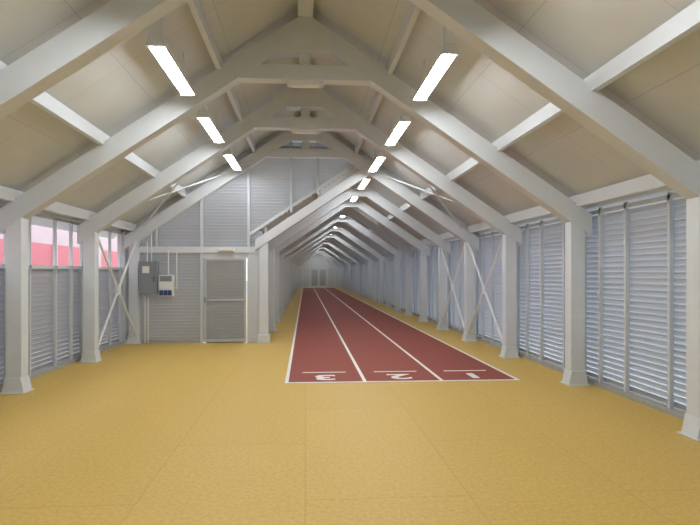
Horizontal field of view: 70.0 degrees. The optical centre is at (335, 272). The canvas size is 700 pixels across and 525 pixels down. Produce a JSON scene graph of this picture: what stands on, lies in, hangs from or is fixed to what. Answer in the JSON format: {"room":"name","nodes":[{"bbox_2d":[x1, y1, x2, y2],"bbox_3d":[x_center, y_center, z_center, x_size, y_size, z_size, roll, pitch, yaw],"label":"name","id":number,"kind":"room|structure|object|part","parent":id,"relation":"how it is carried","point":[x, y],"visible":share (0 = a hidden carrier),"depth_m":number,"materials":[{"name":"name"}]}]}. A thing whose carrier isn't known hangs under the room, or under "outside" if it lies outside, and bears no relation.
{"room":"indoor running track","nodes":[
{"label":"indoor running track","id":0,"kind":"room"},
{"bbox_2d":[0,0,300,238],"bbox_3d":[-2.483,-2.444,2.343,4.670,3.232,19.980,0,0,-4],"label":"ceiling","id":1,"kind":"structure","parent":0,"point":[121,86],"depth_m":6.75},
{"bbox_2d":[145,17,194,95],"bbox_3d":[-1.975,-2.651,6.076,0.200,0.478,1.520,0,0,-4],"label":"fluorescent light","id":2,"kind":"object","parent":1,"relation":"attached to","point":[156,44],"visible":0.93,"depth_m":5.82,"materials":[{"name":"white plastic"}]},
{"bbox_2d":[152,46,190,94],"bbox_3d":[-1.975,-2.439,6.076,0.100,0.054,1.400,0,0,-3],"label":"diffuser","id":3,"kind":"object","parent":2,"relation":"attached to","point":[161,53],"depth_m":5.98,"materials":[{"name":"white plastic"}]},
{"bbox_2d":[196,105,224,142],"bbox_3d":[-2.125,-2.651,8.541,0.200,0.478,1.520,0,0,-4],"label":"fluorescent light","id":4,"kind":"object","parent":1,"relation":"attached to","point":[204,118],"visible":0.91,"depth_m":8.34,"materials":[{"name":"white plastic"}]},
{"bbox_2d":[201,118,220,142],"bbox_3d":[-2.125,-2.439,8.541,0.100,0.054,1.400,0,0,-3],"label":"diffuser","id":5,"kind":"object","parent":4,"relation":"attached to","point":[207,123],"depth_m":8.50,"materials":[{"name":"white plastic"}]},
{"bbox_2d":[222,147,240,169],"bbox_3d":[-2.276,-2.651,11.007,0.200,0.478,1.520,0,0,-4],"label":"fluorescent light","id":6,"kind":"object","parent":1,"relation":"attached to","point":[228,155],"visible":0.84,"depth_m":10.81,"materials":[{"name":"white plastic"}]},
{"bbox_2d":[226,155,238,169],"bbox_3d":[-2.276,-2.439,11.007,0.100,0.054,1.400,0,0,-3],"label":"diffuser","id":7,"kind":"object","parent":6,"relation":"attached to","point":[231,159],"depth_m":10.97,"materials":[{"name":"white plastic"}]},
{"bbox_2d":[250,155,368,235],"bbox_3d":[-2.121,-1.932,36.168,3.003,2.107,47.740,0,0,-4],"label":"panel","id":8,"kind":"object","parent":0,"point":[354,170],"visible":0.29,"depth_m":12.71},
{"bbox_2d":[0,287,699,524],"bbox_3d":[-1.606,1.760,26.251,9.040,0.120,67.600,0,0,-4],"label":"floor","id":9,"kind":"structure","parent":0,"point":[205,433],"depth_m":4.82,"materials":[{"name":"yellow rubber"}]},
{"bbox_2d":[0,341,122,391],"bbox_3d":[-4.568,1.665,2.205,0.130,0.070,19.760,0,0,-4],"label":"kerb","id":10,"kind":"object","parent":9,"relation":"on","point":[35,374],"visible":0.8,"depth_m":8.99,"materials":[{"name":"concrete"}]},
{"bbox_2d":[0,268,117,383],"bbox_3d":[-4.589,0.764,2.204,0.052,1.725,19.760,0,0,-4],"label":"louver slats","id":11,"kind":"object","parent":10,"relation":"on","point":[41,279],"visible":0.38,"depth_m":8.81,"materials":[{"name":"metal"}]},
{"bbox_2d":[0,205,122,378],"bbox_3d":[-4.538,0.347,2.207,0.050,2.646,19.760,0,0,-4],"label":"mullions","id":12,"kind":"object","parent":10,"relation":"on","point":[55,220],"visible":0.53,"depth_m":9.36,"materials":[{"name":"white metal"}]},
{"bbox_2d":[0,16,591,393],"bbox_3d":[-0.453,-1.125,7.406,8.680,5.650,0.300,0,0,-4],"label":"frame","id":13,"kind":"object","parent":9,"relation":"on","point":[306,38],"visible":0.92,"depth_m":7.29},
{"bbox_2d":[286,80,323,87],"bbox_3d":[-0.453,-2.792,7.406,0.560,0.073,0.120,0,0,-4],"label":"emergency light","id":14,"kind":"object","parent":13,"relation":"attached to","point":[290,83],"visible":1,"depth_m":7.36,"materials":[{"name":"white plastic"}]},
{"bbox_2d":[117,115,480,343],"bbox_3d":[-0.795,-1.139,12.344,8.920,5.678,0.180,0,0,-4],"label":"wall","id":15,"kind":"structure","parent":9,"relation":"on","point":[252,255],"depth_m":12.22,"materials":[{"name":"metal"}]},
{"bbox_2d":[139,232,176,342],"bbox_3d":[-4.247,0.240,11.976,0.844,2.880,0.235,0,0,-4],"label":"electrical panel","id":16,"kind":"object","parent":15,"relation":"attached to","point":[150,281],"visible":1,"depth_m":11.93,"materials":[{"name":"metal"}]},
{"bbox_2d":[204,258,246,341],"bbox_3d":[-2.706,0.670,12.223,1.030,2.060,0.080,0,0,-4],"label":"door","id":17,"kind":"structure","parent":15,"relation":"attached to","point":[244,339],"depth_m":12.20,"materials":[{"name":"white metal"}]},
{"bbox_2d":[206,261,243,337],"bbox_3d":[-2.706,0.656,12.222,0.930,1.881,0.052,0,0,-4],"label":"louvers","id":18,"kind":"object","parent":17,"relation":"attached to","point":[224,279],"visible":1,"depth_m":12.21,"materials":[{"name":"metal"}]},
{"bbox_2d":[218,248,234,250],"bbox_3d":[-2.655,-0.570,12.123,0.380,0.080,0.074,0,0,-4],"label":"emergency light","id":19,"kind":"object","parent":15,"relation":"attached to","point":[219,249],"visible":1,"depth_m":12.09,"materials":[{"name":"white plastic"}]},
{"bbox_3d":[-2.197,-1.147,12.295,5.955,5.547,0.052,0,0,-4],"label":"louver slats","id":20,"kind":"part","parent":15,"relation":"part of","materials":[{"name":"white metal"}]},
{"bbox_2d":[77,87,521,362],"bbox_3d":[-0.604,-1.125,9.872,8.680,5.650,0.300,0,0,-4],"label":"frame","id":21,"kind":"object","parent":9,"relation":"on","point":[305,100],"visible":0.9,"depth_m":9.76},
{"bbox_2d":[291,129,319,133],"bbox_3d":[-0.604,-2.792,9.872,0.560,0.073,0.120,0,0,-4],"label":"emergency light","id":22,"kind":"object","parent":21,"relation":"attached to","point":[296,131],"visible":1,"depth_m":9.82,"materials":[{"name":"white plastic"}]},
{"bbox_2d":[124,131,478,343],"bbox_3d":[-0.755,-1.125,12.337,8.680,5.650,0.300,0,0,-4],"label":"frame","id":23,"kind":"object","parent":9,"relation":"on","point":[273,148],"visible":0.83,"depth_m":12.24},
{"bbox_2d":[99,174,501,344],"bbox_3d":[-0.753,-0.451,12.313,8.180,3.938,4.823,0,0,-4],"label":"cross bracing","id":24,"kind":"object","parent":23,"relation":"attached to","point":[117,288],"visible":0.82,"depth_m":11.36,"materials":[{"name":"white metal"}]},
{"bbox_2d":[255,164,369,342],"bbox_3d":[-0.569,-0.501,12.348,2.813,4.402,0.280,0,0,-4],"label":"frame","id":25,"kind":"object","parent":9,"relation":"on","point":[261,243],"visible":0.92,"depth_m":12.18,"materials":[{"name":"paint"}]},
{"bbox_2d":[298,254,338,286],"bbox_3d":[-2.037,-0.603,60.008,5.580,4.605,0.160,0,0,-4],"label":"wall","id":26,"kind":"structure","parent":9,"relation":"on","point":[318,261],"depth_m":59.98,"materials":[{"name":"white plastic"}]},
{"bbox_2d":[311,268,326,286],"bbox_3d":[-2.086,0.565,59.909,1.910,2.230,0.050,0,0,-4],"label":"door","id":27,"kind":"structure","parent":26,"relation":"attached to","point":[314,271],"depth_m":59.90,"materials":[{"name":"white plastic"}]},
{"bbox_2d":[297,253,340,286],"bbox_3d":[-2.047,-0.518,59.276,5.530,4.437,0.300,0,0,-4],"label":"frame","id":28,"kind":"object","parent":9,"relation":"on","point":[317,253],"visible":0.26,"depth_m":59.30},
{"bbox_2d":[297,252,341,287],"bbox_3d":[-1.897,-0.518,56.810,5.530,4.437,0.300,0,0,-4],"label":"frame","id":29,"kind":"object","parent":9,"relation":"on","point":[318,252],"visible":0.34,"depth_m":56.81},
{"bbox_2d":[297,251,343,288],"bbox_3d":[-1.746,-0.518,54.345,5.530,4.437,0.300,0,0,-4],"label":"frame","id":30,"kind":"object","parent":9,"relation":"on","point":[318,251],"visible":0.3,"depth_m":54.38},
{"bbox_2d":[296,250,345,288],"bbox_3d":[-1.595,-0.518,51.879,5.530,4.437,0.300,0,0,-4],"label":"frame","id":31,"kind":"object","parent":9,"relation":"on","point":[319,250],"visible":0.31,"depth_m":51.87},
{"bbox_2d":[296,249,347,289],"bbox_3d":[-1.444,-0.518,49.414,5.530,4.437,0.300,0,0,-4],"label":"frame","id":32,"kind":"object","parent":9,"relation":"on","point":[319,249],"visible":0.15,"depth_m":49.46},
{"bbox_2d":[295,247,349,290],"bbox_3d":[-1.294,-0.518,46.949,5.530,4.437,0.300,0,0,-4],"label":"frame","id":33,"kind":"object","parent":9,"relation":"on","point":[325,248],"visible":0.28,"depth_m":46.95,"materials":[{"name":"white metal"}]},
{"bbox_2d":[295,246,352,291],"bbox_3d":[-1.143,-0.518,44.483,5.530,4.437,0.300,0,0,-4],"label":"frame","id":34,"kind":"object","parent":9,"relation":"on","point":[331,250],"visible":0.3,"depth_m":44.53,"materials":[{"name":"white metal"}]},
{"bbox_2d":[294,244,355,292],"bbox_3d":[-0.992,-0.518,42.018,5.530,4.437,0.300,0,0,-4],"label":"frame","id":35,"kind":"object","parent":9,"relation":"on","point":[327,245],"visible":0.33,"depth_m":42.02,"materials":[{"name":"white metal"}]},
{"bbox_2d":[293,242,358,294],"bbox_3d":[-0.841,-0.518,39.552,5.530,4.437,0.300,0,0,-4],"label":"frame","id":36,"kind":"object","parent":9,"relation":"on","point":[328,243],"visible":0.48,"depth_m":39.55,"materials":[{"name":"white metal"}]},
{"bbox_2d":[292,240,362,295],"bbox_3d":[-0.690,-0.518,37.087,5.530,4.437,0.300,0,0,-4],"label":"frame","id":37,"kind":"object","parent":9,"relation":"on","point":[330,241],"visible":0.52,"depth_m":37.09,"materials":[{"name":"white metal"}]},
{"bbox_2d":[291,238,366,297],"bbox_3d":[-0.540,-0.518,34.622,5.530,4.437,0.300,0,0,-4],"label":"frame","id":38,"kind":"object","parent":9,"relation":"on","point":[332,239],"visible":0.47,"depth_m":34.62,"materials":[{"name":"white metal"}]},
{"bbox_2d":[290,235,372,299],"bbox_3d":[-0.389,-0.518,32.156,5.530,4.437,0.300,0,0,-4],"label":"frame","id":39,"kind":"object","parent":9,"relation":"on","point":[369,261],"visible":0.48,"depth_m":32.17,"materials":[{"name":"white metal"}]},
{"bbox_2d":[289,231,377,301],"bbox_3d":[-0.238,-0.518,29.691,5.530,4.437,0.300,0,0,-4],"label":"frame","id":40,"kind":"object","parent":9,"relation":"on","point":[375,259],"visible":0.62,"depth_m":29.69,"materials":[{"name":"white metal"}]},
{"bbox_2d":[287,227,384,304],"bbox_3d":[-0.087,-0.518,27.226,5.530,4.437,0.300,0,0,-4],"label":"frame","id":41,"kind":"object","parent":9,"relation":"on","point":[341,230],"visible":0.57,"depth_m":27.21,"materials":[{"name":"white metal"}]},
{"bbox_2d":[285,222,392,307],"bbox_3d":[0.064,-0.518,24.760,5.530,4.437,0.300,0,0,-4],"label":"frame","id":42,"kind":"object","parent":9,"relation":"on","point":[389,257],"visible":0.7,"depth_m":24.75,"materials":[{"name":"white metal"}]},
{"bbox_2d":[282,216,402,311],"bbox_3d":[0.214,-0.518,22.295,5.530,4.437,0.300,0,0,-4],"label":"frame","id":43,"kind":"object","parent":9,"relation":"on","point":[398,255],"visible":0.66,"depth_m":22.27,"materials":[{"name":"white metal"}]},
{"bbox_2d":[279,208,414,316],"bbox_3d":[0.365,-0.518,19.829,5.530,4.437,0.300,0,0,-4],"label":"frame","id":44,"kind":"object","parent":9,"relation":"on","point":[410,253],"visible":0.74,"depth_m":19.80,"materials":[{"name":"white metal"}]},
{"bbox_2d":[0,0,699,441],"bbox_3d":[-0.302,-1.125,4.941,8.680,5.650,0.300,0,0,-4],"label":"frame","id":45,"kind":"object","parent":9,"relation":"on","point":[112,24],"visible":1,"depth_m":5.00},
{"bbox_2d":[275,197,429,322],"bbox_3d":[0.516,-0.518,17.364,5.530,4.437,0.300,0,0,-4],"label":"frame","id":46,"kind":"object","parent":9,"relation":"on","point":[424,250],"visible":0.66,"depth_m":17.33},
{"bbox_2d":[269,183,450,330],"bbox_3d":[0.667,-0.518,14.899,5.530,4.437,0.300,0,0,-4],"label":"frame","id":47,"kind":"object","parent":9,"relation":"on","point":[367,192],"visible":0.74,"depth_m":14.84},
{"bbox_3d":[-0.619,-2.755,36.210,0.160,0.180,47.640,0,0,-4],"label":"ridge beam","id":48,"kind":"structure","parent":47,"relation":"attached to","visible":0},
{"bbox_2d":[358,176,370,188],"bbox_3d":[0.767,-2.651,13.667,0.200,0.478,1.520,0,0,-4],"label":"fluorescent light","id":49,"kind":"object","parent":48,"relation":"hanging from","point":[364,182],"visible":0.62,"depth_m":13.51,"materials":[{"name":"white plastic"}]},
{"bbox_2d":[359,179,368,188],"bbox_3d":[0.767,-2.439,13.667,0.100,0.054,1.400,0,0,-3],"label":"diffuser","id":50,"kind":"object","parent":49,"relation":"attached to","point":[364,182],"depth_m":13.65,"materials":[{"name":"white plastic"}]},
{"bbox_2d":[285,288,519,382],"bbox_3d":[-0.423,1.696,32.142,3.714,0.008,48.785,0,0,-4],"label":"track","id":51,"kind":"object","parent":9,"relation":"on","point":[339,337],"visible":1,"depth_m":10.94,"materials":[{"name":"red rubber"}]},
{"bbox_2d":[372,297,685,419],"bbox_3d":[2.811,1.665,26.521,0.130,0.070,67.400,0,0,-4],"label":"kerb","id":52,"kind":"object","parent":9,"relation":"on","point":[649,402],"depth_m":7.24,"materials":[{"name":"concrete"}]},
{"bbox_2d":[362,198,685,410],"bbox_3d":[2.832,0.374,26.522,0.052,2.505,67.400,0,0,-4],"label":"louver slats","id":53,"kind":"object","parent":52,"relation":"on","point":[648,223],"visible":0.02,"depth_m":7.20,"materials":[{"name":"metal"}]},
{"bbox_2d":[371,192,682,408],"bbox_3d":[2.781,0.347,26.519,0.050,2.646,67.400,0,0,-4],"label":"mullions","id":54,"kind":"object","parent":52,"relation":"on","point":[670,196],"visible":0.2,"depth_m":7.88,"materials":[{"name":"white metal"}]},
{"bbox_3d":[-0.151,-1.125,2.475,8.680,5.650,0.300,0,0,-4],"label":"frame","id":55,"kind":"object","parent":9,"relation":"on","visible":0},
{"bbox_2d":[0,185,135,230],"bbox_3d":[-4.264,-1.090,2.224,0.070,0.170,19.760,0,0,-4],"label":"beam","id":56,"kind":"structure","parent":55,"relation":"attached to","point":[7,194],"depth_m":8.58,"materials":[{"name":"paint"}]},
{"bbox_2d":[0,61,186,196],"bbox_3d":[-3.046,-1.914,2.298,0.070,0.170,19.760,0,0,-4],"label":"purlin","id":57,"kind":"structure","parent":55,"relation":"attached to","point":[44,101],"depth_m":6.41,"materials":[{"name":"paint"}]},
{"bbox_2d":[187,0,255,151],"bbox_3d":[-1.399,-3.028,2.399,0.070,0.170,19.760,0,0,-4],"label":"purlin","id":58,"kind":"structure","parent":55,"relation":"attached to","point":[195,7],"depth_m":6.61,"materials":[{"name":"paint"}]},
{"bbox_2d":[297,0,312,16],"bbox_3d":[-0.151,-3.830,2.475,0.220,0.180,19.760,0,0,-4],"label":"ridge beam","id":59,"kind":"structure","parent":55,"relation":"attached to","point":[305,7],"depth_m":7.07,"materials":[{"name":"paint"}]},
{"bbox_2d":[354,3,420,153],"bbox_3d":[1.096,-3.028,2.552,0.070,0.170,19.760,0,0,-4],"label":"purlin","id":60,"kind":"structure","parent":55,"relation":"attached to","point":[413,11],"depth_m":6.76,"materials":[{"name":"paint"}]},
{"bbox_2d":[363,0,699,235],"bbox_3d":[1.289,-1.914,26.428,0.070,0.170,67.400,0,0,-4],"label":"purlin","id":61,"kind":"structure","parent":55,"relation":"attached to","point":[686,21],"depth_m":4.60,"materials":[{"name":"paint"}]},
{"bbox_2d":[380,160,699,254],"bbox_3d":[2.507,-1.090,26.503,0.070,0.170,67.400,0,0,-4],"label":"purlin","id":62,"kind":"structure","parent":55,"relation":"attached to","point":[647,182],"depth_m":7.08,"materials":[{"name":"paint"}]},
{"bbox_2d":[345,178,458,253],"bbox_3d":[0.910,-1.906,36.413,3.077,2.157,47.620,0,0,-4],"label":"panel","id":63,"kind":"object","parent":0,"point":[372,184],"visible":0.07,"depth_m":15.41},
{"bbox_2d":[310,0,699,236],"bbox_3d":[2.179,-2.444,2.628,4.670,3.232,19.980,0,0,-4],"label":"ceiling","id":64,"kind":"structure","parent":0,"point":[662,92],"depth_m":6.36,"materials":[{"name":"beige wood"}]},
{"bbox_2d":[368,150,386,171],"bbox_3d":[0.918,-2.651,11.202,0.200,0.478,1.520,0,0,-4],"label":"fluorescent light","id":65,"kind":"object","parent":64,"relation":"attached to","point":[381,156],"visible":0.84,"depth_m":11.04,"materials":[{"name":"white plastic"}]},
{"bbox_2d":[371,157,383,171],"bbox_3d":[0.918,-2.439,11.202,0.100,0.054,1.400,0,0,-3],"label":"diffuser","id":66,"kind":"object","parent":65,"relation":"attached to","point":[378,161],"depth_m":11.12,"materials":[{"name":"white plastic"}]},
{"bbox_2d":[385,109,411,145],"bbox_3d":[1.069,-2.651,8.736,0.200,0.478,1.520,0,0,-4],"label":"fluorescent light","id":67,"kind":"object","parent":64,"relation":"attached to","point":[404,121],"visible":0.9,"depth_m":8.54,"materials":[{"name":"white plastic"}]},
{"bbox_2d":[388,122,406,144],"bbox_3d":[1.069,-2.439,8.736,0.100,0.054,1.400,0,0,-3],"label":"diffuser","id":68,"kind":"object","parent":67,"relation":"attached to","point":[400,127],"depth_m":8.70,"materials":[{"name":"white plastic"}]},
{"bbox_2d":[412,26,459,100],"bbox_3d":[1.219,-2.651,6.271,0.200,0.478,1.520,0,0,-4],"label":"fluorescent light","id":69,"kind":"object","parent":64,"relation":"attached to","point":[449,52],"visible":0.93,"depth_m":6.04,"materials":[{"name":"white plastic"}]},
{"bbox_2d":[417,54,452,99],"bbox_3d":[1.219,-2.439,6.271,0.100,0.054,1.400,0,0,-3],"label":"diffuser","id":70,"kind":"object","parent":69,"relation":"attached to","point":[444,61],"depth_m":6.17,"materials":[{"name":"white plastic"}]},
{"label":"outside","id":71,"kind":"structure","parent":0,"visible":0},
{"bbox_2d":[3,304,685,404],"bbox_3d":[-2.442,2.050,39.925,120.000,0.300,160.000,0,0,-4],"label":"ground","id":72,"kind":"structure","parent":71,"point":[412,304],"depth_m":10.73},
{"bbox_2d":[0,225,116,266],"bbox_3d":[-10.090,-1.700,11.405,0.250,7.200,36.000,0,0,-4],"label":"building","id":73,"kind":"structure","parent":72,"relation":"on","point":[41,237],"depth_m":18.68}
]}

